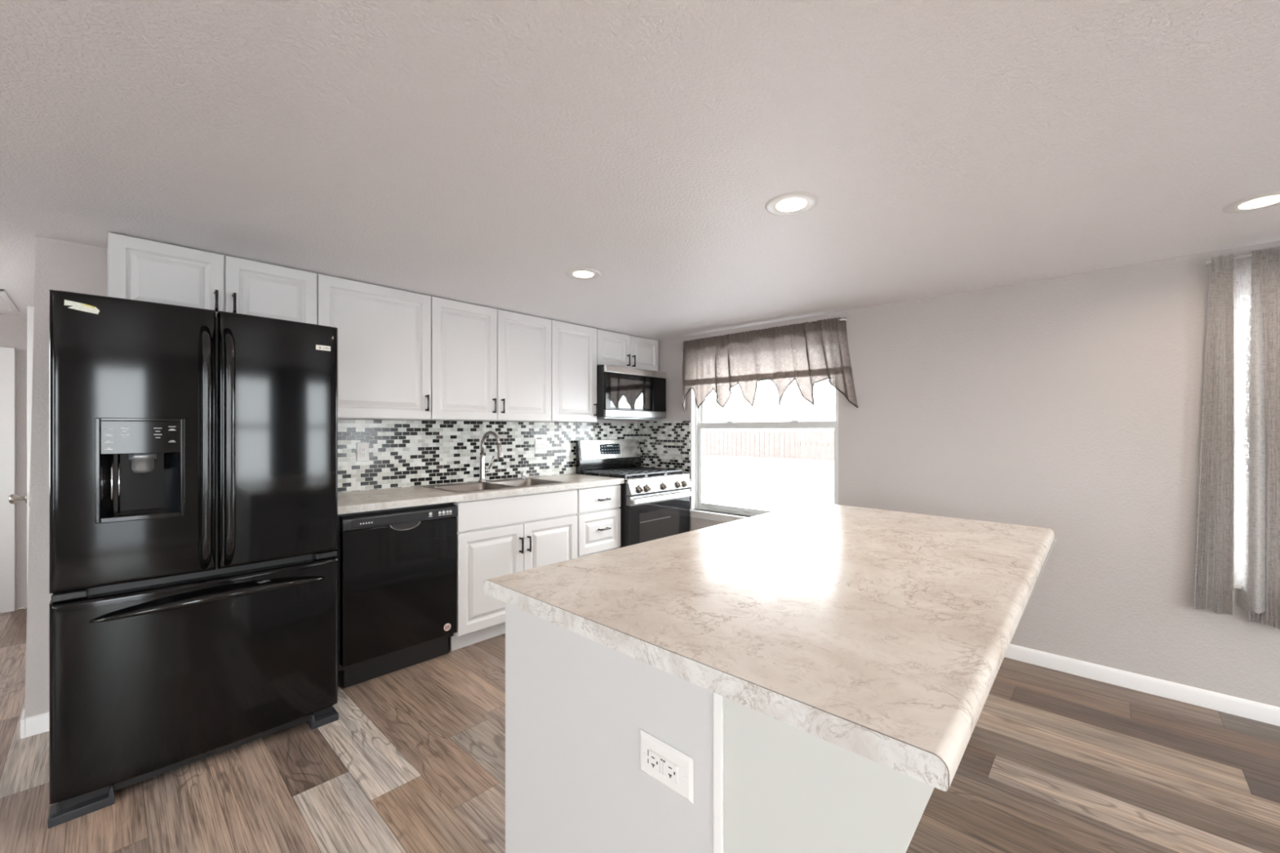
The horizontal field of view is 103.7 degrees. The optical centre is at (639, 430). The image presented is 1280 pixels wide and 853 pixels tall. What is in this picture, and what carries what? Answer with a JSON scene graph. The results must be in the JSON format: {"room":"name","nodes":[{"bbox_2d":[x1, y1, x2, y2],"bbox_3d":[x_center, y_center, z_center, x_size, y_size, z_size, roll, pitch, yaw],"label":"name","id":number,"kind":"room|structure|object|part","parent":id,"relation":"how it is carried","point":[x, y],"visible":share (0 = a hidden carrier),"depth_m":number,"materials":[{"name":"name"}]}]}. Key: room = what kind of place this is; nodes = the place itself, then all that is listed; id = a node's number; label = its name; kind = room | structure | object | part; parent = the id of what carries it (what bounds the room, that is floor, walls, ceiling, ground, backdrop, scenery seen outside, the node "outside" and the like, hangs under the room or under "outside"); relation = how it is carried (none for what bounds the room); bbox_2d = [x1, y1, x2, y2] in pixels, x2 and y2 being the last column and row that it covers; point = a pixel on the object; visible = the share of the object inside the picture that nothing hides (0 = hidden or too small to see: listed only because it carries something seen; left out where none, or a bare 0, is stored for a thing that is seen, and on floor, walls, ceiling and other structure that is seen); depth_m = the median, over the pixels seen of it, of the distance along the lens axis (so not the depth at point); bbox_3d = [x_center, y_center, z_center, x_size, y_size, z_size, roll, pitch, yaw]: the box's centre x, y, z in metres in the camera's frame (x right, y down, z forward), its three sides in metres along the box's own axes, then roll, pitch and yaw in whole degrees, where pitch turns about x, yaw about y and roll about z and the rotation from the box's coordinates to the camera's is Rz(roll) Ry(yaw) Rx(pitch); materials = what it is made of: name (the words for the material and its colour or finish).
{"room":"kitchen","nodes":[
{"label":"kitchen","id":0,"kind":"room"},
{"bbox_2d":[0,314,26,608],"bbox_3d":[-4.882,0.234,3.377,0.100,2.142,1.750,0,0,43],"label":"door frame","id":1,"kind":"structure","parent":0,"point":[13,328],"depth_m":3.67,"materials":[{"name":"grey paint"}]},
{"bbox_2d":[0,346,15,613],"bbox_3d":[-4.851,0.354,3.300,0.050,1.900,0.940,0,0,43],"label":"door","id":2,"kind":"structure","parent":1,"relation":"in","point":[7,355],"depth_m":3.60,"materials":[{"name":"white wood"}]},
{"bbox_2d":[24,235,636,718],"bbox_3d":[-2.465,0.234,2.381,0.110,2.142,7.000,0,0,43],"label":"wall","id":3,"kind":"structure","parent":0,"point":[60,264],"depth_m":2.17,"materials":[{"name":"grey paint"}]},
{"bbox_2d":[20,708,48,738],"bbox_3d":[-2.599,1.264,2.237,0.132,0.082,0.194,0,0,43],"label":"baseboard","id":4,"kind":"structure","parent":3,"relation":"attached to","point":[37,724],"depth_m":2.15,"materials":[{"name":"white wood"}]},
{"bbox_2d":[106,231,316,324],"bbox_3d":[-2.064,-0.660,2.470,0.350,0.348,0.760,0,0,43],"label":"upper cabinet","id":5,"kind":"object","parent":3,"relation":"attached to","point":[141,269],"visible":0.8,"depth_m":2.33,"materials":[{"name":"white wood"}]},
{"bbox_3d":[-2.099,-0.658,2.242,0.019,0.340,0.375,0,0,43],"label":"door","id":6,"kind":"part","parent":5,"relation":"part of","materials":[{"name":"white wood"}]},
{"bbox_3d":[-1.972,-0.601,2.338,0.036,0.101,0.016,0,0,43],"label":"handle","id":7,"kind":"part","parent":5,"relation":"part of","materials":[{"name":"black metal"}]},
{"bbox_3d":[-1.927,-0.601,2.387,0.036,0.101,0.016,0,0,43],"label":"handle","id":8,"kind":"part","parent":5,"relation":"part of","materials":[{"name":"black metal"}]},
{"bbox_3d":[-1.839,-0.658,2.520,0.019,0.340,0.375,0,0,43],"label":"door","id":9,"kind":"part","parent":5,"relation":"part of","materials":[{"name":"white wood"}]},
{"bbox_2d":[316,273,431,420],"bbox_3d":[-1.595,-0.450,2.971,0.350,0.768,0.608,0,0,43],"label":"upper cabinet","id":10,"kind":"object","parent":3,"relation":"attached to","point":[384,333],"visible":0.88,"depth_m":2.87,"materials":[{"name":"white wood"}]},
{"bbox_3d":[-1.294,-0.167,3.062,0.036,0.101,0.016,0,0,43],"label":"handle","id":11,"kind":"part","parent":10,"relation":"part of","materials":[{"name":"black metal"}]},
{"bbox_2d":[418,295,551,422],"bbox_3d":[-1.074,-0.450,3.527,0.350,0.768,0.912,0,0,43],"label":"upper cabinet","id":12,"kind":"object","parent":3,"relation":"attached to","point":[488,364],"visible":0.96,"depth_m":3.39,"materials":[{"name":"white wood"}]},
{"bbox_3d":[-1.136,-0.449,3.271,0.019,0.758,0.451,0,0,43],"label":"door","id":13,"kind":"part","parent":12,"relation":"part of","materials":[{"name":"white wood"}]},
{"bbox_3d":[-0.982,-0.167,3.395,0.036,0.101,0.016,0,0,43],"label":"handle","id":14,"kind":"part","parent":12,"relation":"part of","materials":[{"name":"black metal"}]},
{"bbox_3d":[-0.937,-0.167,3.443,0.036,0.101,0.016,0,0,43],"label":"handle","id":15,"kind":"part","parent":12,"relation":"part of","materials":[{"name":"black metal"}]},
{"bbox_3d":[-0.823,-0.449,3.605,0.019,0.758,0.451,0,0,43],"label":"door","id":16,"kind":"part","parent":12,"relation":"part of","materials":[{"name":"white wood"}]},
{"bbox_2d":[337,419,636,492],"bbox_3d":[-0.990,0.152,3.869,0.009,0.437,2.790,0,0,43],"label":"tile backsplash","id":17,"kind":"structure","parent":3,"relation":"attached to","point":[402,453],"depth_m":3.51,"materials":[{"name":"tile"}]},
{"bbox_2d":[355,442,368,462],"bbox_3d":[-1.705,0.133,3.091,0.008,0.118,0.072,0,0,43],"label":"wall outlet","id":18,"kind":"object","parent":17,"relation":"attached to","point":[362,448],"visible":1,"depth_m":3.09,"materials":[{"name":"white plastic"}]},
{"bbox_2d":[360,446,365,457],"bbox_3d":[-1.704,0.133,3.090,0.003,0.066,0.033,0,0,43],"label":"receptacle","id":19,"kind":"object","parent":18,"relation":"attached to","point":[362,449],"depth_m":3.09,"materials":[{"name":"white plastic"}]},
{"bbox_2d":[534,439,546,453],"bbox_3d":[-0.800,0.129,4.058,0.008,0.118,0.116,0,0,43],"label":"wall outlet","id":20,"kind":"object","parent":17,"relation":"attached to","point":[540,445],"visible":1,"depth_m":4.06,"materials":[{"name":"white plastic"}]},
{"bbox_2d":[537,442,540,450],"bbox_3d":[-0.815,0.129,4.039,0.003,0.066,0.033,0,0,43],"label":"receptacle","id":21,"kind":"object","parent":20,"relation":"attached to","point":[538,443],"depth_m":4.04,"materials":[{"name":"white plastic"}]},
{"bbox_2d":[542,442,545,450],"bbox_3d":[-0.782,0.129,4.074,0.003,0.066,0.033,0,0,43],"label":"receptacle","id":22,"kind":"object","parent":20,"relation":"attached to","point":[543,443],"depth_m":4.07,"materials":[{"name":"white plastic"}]},
{"bbox_2d":[544,319,597,422],"bbox_3d":[-0.606,-0.450,4.027,0.350,0.768,0.455,0,0,43],"label":"upper cabinet","id":23,"kind":"object","parent":3,"relation":"attached to","point":[573,346],"visible":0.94,"depth_m":3.91,"materials":[{"name":"white wood"}]},
{"bbox_3d":[-0.357,-0.167,4.062,0.036,0.101,0.016,0,0,43],"label":"handle","id":24,"kind":"part","parent":23,"relation":"part of","materials":[{"name":"black metal"}]},
{"bbox_2d":[596,328,657,371],"bbox_3d":[-0.189,-0.686,4.472,0.350,0.296,0.760,0,0,43],"label":"upper cabinet","id":25,"kind":"object","parent":3,"relation":"attached to","point":[613,348],"visible":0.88,"depth_m":4.34,"materials":[{"name":"white wood"}]},
{"bbox_3d":[-0.225,-0.684,4.244,0.019,0.288,0.375,0,0,43],"label":"door","id":26,"kind":"part","parent":25,"relation":"part of","materials":[{"name":"white wood"}]},
{"bbox_2d":[596,364,666,420],"bbox_3d":[-0.166,-0.314,4.453,0.408,0.435,0.758,0,0,43],"label":"microwave","id":27,"kind":"object","parent":25,"relation":"attached to","point":[623,393],"visible":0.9,"depth_m":4.25,"materials":[{"name":"black"}]},
{"bbox_3d":[-0.089,-0.321,4.256,0.025,0.301,0.571,0,0,43],"label":"door","id":28,"kind":"part","parent":27,"relation":"part of","materials":[{"name":"black glass"}]},
{"bbox_3d":[-0.026,-0.501,4.323,0.026,0.056,0.754,0,0,43],"label":"trim","id":29,"kind":"part","parent":27,"relation":"part of","materials":[{"name":"silver metal"}]},
{"bbox_3d":[-0.026,-0.140,4.323,0.026,0.058,0.754,0,0,43],"label":"trim","id":30,"kind":"part","parent":27,"relation":"part of","materials":[{"name":"silver metal"}]},
{"bbox_3d":[0.170,-0.321,4.533,0.025,0.301,0.179,0,0,43],"label":"control panel","id":31,"kind":"part","parent":27,"relation":"part of","materials":[{"name":"black plastic"}]},
{"bbox_3d":[-0.052,-0.606,4.389,0.036,0.101,0.016,0,0,43],"label":"handle","id":32,"kind":"part","parent":25,"relation":"part of","materials":[{"name":"black metal"}]},
{"bbox_3d":[0.036,-0.684,4.522,0.019,0.288,0.375,0,0,43],"label":"door","id":33,"kind":"part","parent":25,"relation":"part of","materials":[{"name":"white wood"}]},
{"bbox_2d":[0,0,1279,341],"bbox_3d":[-1.119,-0.877,1.120,8.720,0.080,7.300,0,0,43],"label":"ceiling","id":34,"kind":"structure","parent":0,"point":[482,153],"depth_m":1.44,"materials":[{"name":"white paint"}]},
{"bbox_2d":[0,288,19,312],"bbox_3d":[-4.172,-0.832,3.140,0.800,0.010,0.315,0,0,43],"label":"ceiling vent","id":35,"kind":"object","parent":34,"relation":"in","point":[6,304],"visible":1,"depth_m":3.29,"materials":[{"name":"white"}]},
{"bbox_2d":[565,267,600,279],"bbox_3d":[-0.303,-0.834,2.686,0.188,0.006,0.188,0,0,43],"label":"recessed light","id":36,"kind":"object","parent":34,"relation":"in","point":[580,273],"visible":1,"depth_m":2.67,"materials":[{"name":"white plastic"}]},
{"bbox_2d":[764,191,817,215],"bbox_3d":[0.559,-0.834,1.859,0.188,0.006,0.188,0,0,43],"label":"recessed light","id":37,"kind":"object","parent":34,"relation":"in","point":[795,205],"visible":1,"depth_m":1.84,"materials":[{"name":"white plastic"}]},
{"bbox_2d":[1222,190,1279,213],"bbox_3d":[2.272,-0.834,1.836,0.188,0.006,0.188,0,0,43],"label":"recessed light","id":38,"kind":"object","parent":34,"relation":"in","point":[1252,203],"visible":1,"depth_m":1.84,"materials":[{"name":"white plastic"}]},
{"bbox_2d":[0,607,1279,852],"bbox_3d":[-1.129,1.329,1.130,8.450,0.050,7.000,0,0,43],"label":"floor","id":39,"kind":"structure","parent":0,"point":[413,759],"depth_m":1.88,"materials":[{"name":"brown wood"}]},
{"bbox_2d":[8,306,34,595],"bbox_3d":[-3.723,0.298,3.062,0.783,1.988,0.105,0,0,43],"label":"door","id":40,"kind":"structure","parent":39,"relation":"on","point":[13,499],"depth_m":2.81,"materials":[{"name":"white wood"}]},
{"bbox_3d":[-3.499,0.385,2.828,0.062,0.062,0.070,0,0,43],"label":"knob","id":41,"kind":"part","parent":40,"relation":"part of","materials":[{"name":"silver metal"}]},
{"bbox_3d":[-3.700,0.298,3.089,0.780,1.988,0.035,0,0,43],"label":"panel","id":42,"kind":"part","parent":40,"relation":"part of","materials":[{"name":"white wood"}]},
{"bbox_2d":[47,289,338,828],"bbox_3d":[-1.901,0.416,2.194,0.870,1.776,0.854,0,0,43],"label":"refrigerator","id":43,"kind":"object","parent":39,"relation":"on","point":[193,451],"visible":1,"depth_m":1.88,"materials":[{"name":"black metal"}]},
{"bbox_3d":[-1.874,0.192,1.794,0.007,0.219,0.037,0,0,-12],"label":"dispenser trim","id":44,"kind":"part","parent":43,"relation":"part of","materials":[{"name":"silver metal"}]},
{"bbox_3d":[-1.823,0.037,1.828,0.099,1.010,0.422,0,0,43],"label":"fridge door","id":45,"kind":"part","parent":43,"relation":"part of","materials":[{"name":"black metal"}]},
{"bbox_3d":[-1.785,0.025,1.800,0.203,0.115,0.013,0,0,-44],"label":"control panel","id":46,"kind":"part","parent":43,"relation":"part of","materials":[{"name":"black plastic"}]},
{"bbox_3d":[-1.732,0.631,1.832,0.055,0.017,0.040,0,0,43],"label":"handle mount","id":47,"kind":"part","parent":43,"relation":"part of","materials":[{"name":"black"}]},
{"bbox_3d":[-1.676,0.909,1.985,0.099,0.666,0.852,0,0,43],"label":"freezer drawer","id":48,"kind":"part","parent":43,"relation":"part of","materials":[{"name":"black metal"}]},
{"bbox_3d":[-1.645,0.065,1.905,0.088,0.930,0.033,0,0,43],"label":"handle","id":49,"kind":"part","parent":43,"relation":"part of","materials":[{"name":"black metal"}]},
{"bbox_3d":[-1.607,0.634,1.940,0.094,0.045,0.704,0,0,43],"label":"handle","id":50,"kind":"part","parent":43,"relation":"part of","materials":[{"name":"black metal"}]},
{"bbox_3d":[-1.599,0.065,1.955,0.088,0.930,0.033,0,0,43],"label":"handle","id":51,"kind":"part","parent":43,"relation":"part of","materials":[{"name":"black metal"}]},
{"bbox_3d":[-1.527,0.631,2.051,0.055,0.017,0.040,0,0,43],"label":"handle mount","id":52,"kind":"part","parent":43,"relation":"part of","materials":[{"name":"black"}]},
{"bbox_3d":[-1.530,0.037,2.142,0.099,1.010,0.422,0,0,43],"label":"fridge door","id":53,"kind":"part","parent":43,"relation":"part of","materials":[{"name":"black metal"}]},
{"bbox_2d":[335,502,457,688],"bbox_3d":[-1.473,0.861,2.889,0.604,0.888,0.601,0,0,43],"label":"dishwasher","id":54,"kind":"object","parent":39,"relation":"on","point":[397,567],"visible":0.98,"depth_m":2.66,"materials":[{"name":"black metal"}]},
{"bbox_3d":[-1.324,1.240,2.755,0.045,0.128,0.549,0,0,43],"label":"kick plate","id":55,"kind":"part","parent":54,"relation":"part of","materials":[{"name":"black metal"}]},
{"bbox_3d":[-1.277,0.463,2.705,0.062,0.067,0.595,0,0,43],"label":"control panel","id":56,"kind":"part","parent":54,"relation":"part of","materials":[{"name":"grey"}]},
{"bbox_3d":[-1.256,0.516,2.692,0.006,0.040,0.161,0,0,43],"label":"pocket handle","id":57,"kind":"part","parent":54,"relation":"part of","materials":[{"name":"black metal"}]},
{"bbox_2d":[450,488,577,651],"bbox_3d":[-0.956,0.858,3.440,0.637,0.893,0.905,0,0,43],"label":"base cabinet","id":58,"kind":"object","parent":39,"relation":"on","point":[497,536],"visible":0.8,"depth_m":3.13,"materials":[{"name":"white wood"}]},
{"bbox_2d":[337,473,624,514],"bbox_3d":[-1.025,0.391,3.370,0.619,0.038,1.982,0,0,43],"label":"countertop","id":59,"kind":"structure","parent":58,"relation":"on","point":[349,502],"depth_m":2.96,"materials":[{"name":"laminate"}]},
{"bbox_2d":[478,431,503,482],"bbox_3d":[-1.046,0.187,3.568,0.219,0.362,0.091,0,0,23],"label":"kitchen faucet","id":60,"kind":"object","parent":59,"relation":"on","point":[500,454],"visible":1,"depth_m":3.57,"materials":[{"name":"silver metal"}]},
{"bbox_3d":[-1.084,0.242,3.607,0.079,0.124,0.031,0,0,-24],"label":"handle","id":61,"kind":"part","parent":60,"relation":"part of","materials":[{"name":"silver metal"}]},
{"bbox_3d":[-1.057,0.092,3.552,0.176,0.172,0.025,0,0,26],"label":"spout","id":62,"kind":"part","parent":60,"relation":"part of","materials":[{"name":"silver metal"}]},
{"bbox_2d":[423,477,568,493],"bbox_3d":[-0.963,0.457,3.437,0.516,0.178,0.830,0,0,43],"label":"sink","id":63,"kind":"object","parent":59,"relation":"in","point":[465,487],"visible":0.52,"depth_m":3.50,"materials":[{"name":"silver metal"}]},
{"bbox_3d":[-1.082,0.457,3.277,0.419,0.178,0.386,0,0,43],"label":"bowl","id":64,"kind":"part","parent":63,"relation":"part of","materials":[{"name":"silver metal"}]},
{"bbox_2d":[520,471,525,479],"bbox_3d":[-0.894,0.341,3.835,0.042,0.055,0.042,0,0,43],"label":"air gap","id":65,"kind":"object","parent":63,"relation":"on","point":[522,473],"visible":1,"depth_m":3.82,"materials":[{"name":"silver metal"}]},
{"bbox_3d":[-0.810,0.457,3.567,0.419,0.178,0.382,0,0,43],"label":"bowl","id":66,"kind":"part","parent":63,"relation":"part of","materials":[{"name":"silver metal"}]},
{"bbox_3d":[-0.911,0.902,3.088,0.019,0.596,0.448,0,0,43],"label":"door","id":67,"kind":"part","parent":58,"relation":"part of","materials":[{"name":"white wood"}]},
{"bbox_3d":[-0.757,0.735,3.213,0.036,0.101,0.016,0,0,43],"label":"handle","id":68,"kind":"part","parent":58,"relation":"part of","materials":[{"name":"black metal"}]},
{"bbox_3d":[-0.716,0.735,3.256,0.036,0.101,0.016,0,0,43],"label":"handle","id":69,"kind":"part","parent":58,"relation":"part of","materials":[{"name":"black metal"}]},
{"bbox_3d":[-0.602,0.902,3.418,0.019,0.596,0.448,0,0,43],"label":"door","id":70,"kind":"part","parent":58,"relation":"part of","materials":[{"name":"white wood"}]},
{"bbox_2d":[576,484,620,557],"bbox_3d":[-0.497,0.858,3.930,0.637,0.893,0.425,0,0,43],"label":"base cabinet","id":71,"kind":"object","parent":39,"relation":"on","point":[598,514],"visible":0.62,"depth_m":3.72,"materials":[{"name":"white wood"}]},
{"bbox_3d":[-0.298,1.055,3.743,0.019,0.291,0.419,0,0,43],"label":"drawer","id":72,"kind":"part","parent":71,"relation":"part of","materials":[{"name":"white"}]},
{"bbox_3d":[-0.298,0.507,3.743,0.019,0.170,0.419,0,0,43],"label":"drawer","id":73,"kind":"part","parent":71,"relation":"part of","materials":[{"name":"white wood"}]},
{"bbox_3d":[-0.298,0.752,3.743,0.019,0.295,0.419,0,0,43],"label":"drawer","id":74,"kind":"part","parent":71,"relation":"part of","materials":[{"name":"white wood"}]},
{"bbox_3d":[-0.264,0.514,3.739,0.036,0.016,0.101,0,0,43],"label":"handle","id":75,"kind":"part","parent":71,"relation":"part of","materials":[{"name":"black metal"}]},
{"bbox_3d":[-0.264,0.735,3.739,0.036,0.016,0.101,0,0,43],"label":"handle","id":76,"kind":"part","parent":71,"relation":"part of","materials":[{"name":"black metal"}]},
{"bbox_2d":[575,439,693,547],"bbox_3d":[-0.038,0.686,4.338,0.698,1.196,0.762,0,0,43],"label":"gas range","id":77,"kind":"object","parent":39,"relation":"on","point":[655,502],"visible":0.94,"depth_m":4.21,"materials":[{"name":"silver"}]},
{"bbox_2d":[583,472,688,484],"bbox_3d":[-0.060,0.396,4.359,0.637,0.034,0.762,0,0,43],"label":"cooktop","id":78,"kind":"object","parent":77,"relation":"in","point":[655,477],"depth_m":4.15,"materials":[{"name":"silver metal"}]},
{"bbox_3d":[0.000,0.457,3.911,0.053,0.060,0.058,0,0,43],"label":"knob","id":79,"kind":"part","parent":77,"relation":"part of","materials":[{"name":"brown metal"}]},
{"bbox_3d":[0.062,0.457,3.977,0.053,0.060,0.058,0,0,43],"label":"knob","id":80,"kind":"part","parent":77,"relation":"part of","materials":[{"name":"brown metal"}]},
{"bbox_3d":[0.165,0.844,4.149,0.039,0.522,0.756,0,0,43],"label":"oven door","id":81,"kind":"part","parent":77,"relation":"part of","materials":[{"name":"black glass"}]},
{"bbox_3d":[0.175,0.457,4.140,0.060,0.084,0.762,0,0,43],"label":"knob panel","id":82,"kind":"part","parent":77,"relation":"part of","materials":[{"name":"silver metal"}]},
{"bbox_3d":[0.200,0.547,4.116,0.048,0.038,0.746,0,0,43],"label":"handle","id":83,"kind":"part","parent":77,"relation":"part of","materials":[{"name":"silver metal"}]},
{"bbox_3d":[0.198,0.457,4.123,0.053,0.060,0.058,0,0,43],"label":"knob","id":84,"kind":"part","parent":77,"relation":"part of","materials":[{"name":"brown metal"}]},
{"bbox_3d":[0.328,0.457,4.262,0.053,0.060,0.058,0,0,43],"label":"knob","id":85,"kind":"part","parent":77,"relation":"part of","materials":[{"name":"brown metal"}]},
{"bbox_3d":[0.390,0.457,4.327,0.053,0.060,0.058,0,0,43],"label":"knob","id":86,"kind":"part","parent":77,"relation":"part of","materials":[{"name":"brown metal"}]},
{"bbox_2d":[505,539,1056,852],"bbox_3d":[0.633,0.865,1.623,0.985,0.879,1.839,0,0,43],"label":"base cabinet","id":87,"kind":"object","parent":39,"relation":"on","point":[577,706],"visible":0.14,"depth_m":0.94,"materials":[{"name":"grey wood"}]},
{"bbox_3d":[-0.106,0.865,1.072,0.645,0.879,0.014,0,0,43],"label":"panel","id":88,"kind":"part","parent":87,"relation":"part of","materials":[{"name":"grey"}]},
{"bbox_2d":[640,728,693,804],"bbox_3d":[0.044,0.611,0.915,0.127,0.078,0.009,0,0,43],"label":"wall outlet","id":89,"kind":"object","parent":87,"relation":"attached to","point":[667,765],"visible":1,"depth_m":0.91,"materials":[{"name":"white plastic"}]},
{"bbox_2d":[649,749,678,783],"bbox_3d":[0.043,0.611,0.913,0.068,0.033,0.002,0,0,43],"label":"receptacle","id":90,"kind":"object","parent":89,"relation":"attached to","point":[664,766],"depth_m":0.91,"materials":[{"name":"white plastic"}]},
{"bbox_3d":[0.137,0.865,0.845,0.019,0.879,0.025,0,0,43],"label":"corner trim","id":91,"kind":"part","parent":87,"relation":"part of","materials":[{"name":"white wood"}]},
{"bbox_2d":[484,502,1054,791],"bbox_3d":[0.638,0.405,1.651,1.052,0.040,1.933,0,0,43],"label":"countertop","id":92,"kind":"structure","parent":87,"relation":"on","point":[884,637],"depth_m":1.07,"materials":[{"name":"laminate"}]},
{"bbox_3d":[0.260,0.865,0.732,0.314,0.879,0.018,0,0,43],"label":"support panel","id":93,"kind":"part","parent":87,"relation":"part of","materials":[{"name":"grey"}]},
{"bbox_3d":[1.501,0.865,2.058,0.314,0.879,0.018,0,0,43],"label":"support panel","id":94,"kind":"part","parent":87,"relation":"part of","materials":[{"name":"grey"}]},
{"bbox_2d":[636,240,1279,706],"bbox_3d":[2.158,0.234,2.929,6.110,2.142,0.120,0,0,43],"label":"wall","id":95,"kind":"structure","parent":0,"point":[1071,406],"depth_m":2.70,"materials":[{"name":"grey paint"}]},
{"bbox_2d":[635,421,690,472],"bbox_3d":[0.203,0.144,4.671,0.654,0.454,0.009,0,0,43],"label":"tile backsplash","id":96,"kind":"structure","parent":95,"relation":"attached to","point":[663,444],"depth_m":4.63,"materials":[{"name":"tile"}]},
{"bbox_2d":[689,388,838,522],"bbox_3d":[0.962,0.035,4.028,1.352,1.462,0.146,0,0,43],"label":"window","id":97,"kind":"structure","parent":95,"relation":"in","point":[714,512],"depth_m":4.29,"materials":[{"name":"white plastic"}]},
{"bbox_3d":[0.943,0.711,4.007,1.352,0.020,0.088,0,0,43],"label":"sill","id":98,"kind":"part","parent":97,"relation":"part of","materials":[{"name":"white wood"}]},
{"bbox_3d":[0.987,0.004,4.062,1.302,1.400,0.063,0,0,43],"label":"frame","id":99,"kind":"part","parent":97,"relation":"part of","materials":[{"name":"white plastic"}]},
{"bbox_3d":[0.982,0.304,4.056,1.242,0.741,0.024,0,0,43],"label":"sash","id":100,"kind":"part","parent":97,"relation":"part of","materials":[{"name":"white plastic"}]},
{"bbox_3d":[0.998,-0.343,4.074,1.234,0.645,0.020,0,0,43],"label":"sash","id":101,"kind":"part","parent":97,"relation":"part of","materials":[{"name":"white plastic"}]},
{"bbox_2d":[681,317,857,412],"bbox_3d":[0.918,-0.469,3.935,1.512,0.632,0.103,0,0,43],"label":"window valance","id":102,"kind":"object","parent":95,"relation":"hanging from","point":[808,353],"visible":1,"depth_m":3.85,"materials":[{"name":"fabric"}]},
{"bbox_2d":[1004,644,1279,726],"bbox_3d":[2.416,1.264,2.597,5.280,0.082,0.012,0,0,43],"label":"baseboard","id":103,"kind":"structure","parent":95,"relation":"attached to","point":[1267,713],"depth_m":2.48,"materials":[{"name":"white wood"}]},
{"bbox_2d":[1192,246,1279,629],"bbox_3d":[3.101,0.033,1.890,1.380,1.667,0.103,0,0,43],"label":"window curtain","id":104,"kind":"object","parent":95,"relation":"hanging from","point":[1237,531],"visible":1,"depth_m":2.27,"materials":[{"name":"fabric"}]},
{"bbox_3d":[2.649,0.024,2.321,0.049,1.648,0.126,0,0,-35],"label":"curtain panel","id":105,"kind":"part","parent":104,"relation":"part of","materials":[{"name":"fabric"}]},
{"bbox_3d":[3.133,-0.780,1.893,1.338,0.012,0.056,0,0,43],"label":"curtain rod","id":106,"kind":"part","parent":104,"relation":"part of","materials":[{"name":"white"}]},
{"bbox_3d":[3.133,0.006,1.871,1.240,1.613,0.076,0,0,43],"label":"curtain panel","id":107,"kind":"part","parent":104,"relation":"part of","materials":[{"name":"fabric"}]},
{"bbox_3d":[2.770,0.033,2.184,0.158,1.667,0.075,0,0,43],"label":"curtain panel","id":108,"kind":"part","parent":104,"relation":"part of","materials":[{"name":"fabric"}]},
{"bbox_2d":[1233,582,1241,589],"bbox_3d":[3.192,0.035,1.941,1.270,1.462,0.146,0,0,43],"label":"window","id":109,"kind":"structure","parent":95,"relation":"in","point":[1235,585],"depth_m":2.29,"materials":[{"name":"white plastic"}]},
{"label":"outside","id":110,"kind":"structure","parent":0,"visible":0},
{"bbox_2d":[702,499,783,511],"bbox_3d":[12.547,1.889,13.942,38.000,0.070,29.600,0,0,43],"label":"ground","id":111,"kind":"structure","parent":110,"point":[704,500],"depth_m":12.37,"materials":[{"name":"white"}]},
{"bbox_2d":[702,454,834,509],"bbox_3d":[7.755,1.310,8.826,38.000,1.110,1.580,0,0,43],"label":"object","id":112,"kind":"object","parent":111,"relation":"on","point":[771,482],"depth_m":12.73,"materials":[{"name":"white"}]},
{"bbox_2d":[702,430,834,460],"bbox_3d":[4.081,0.924,13.417,12.440,1.860,0.060,0,0,43],"label":"wooden fence","id":113,"kind":"object","parent":111,"relation":"on","point":[786,444],"visible":0.11,"depth_m":13.80,"materials":[{"name":"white wood"}]},
{"bbox_2d":[702,392,835,432],"bbox_3d":[8.575,0.080,22.868,16.600,3.550,6.800,0,0,43],"label":"sky","id":114,"kind":"structure","parent":111,"relation":"on","point":[766,408],"depth_m":22.21,"materials":[{"name":"white"}]}
]}

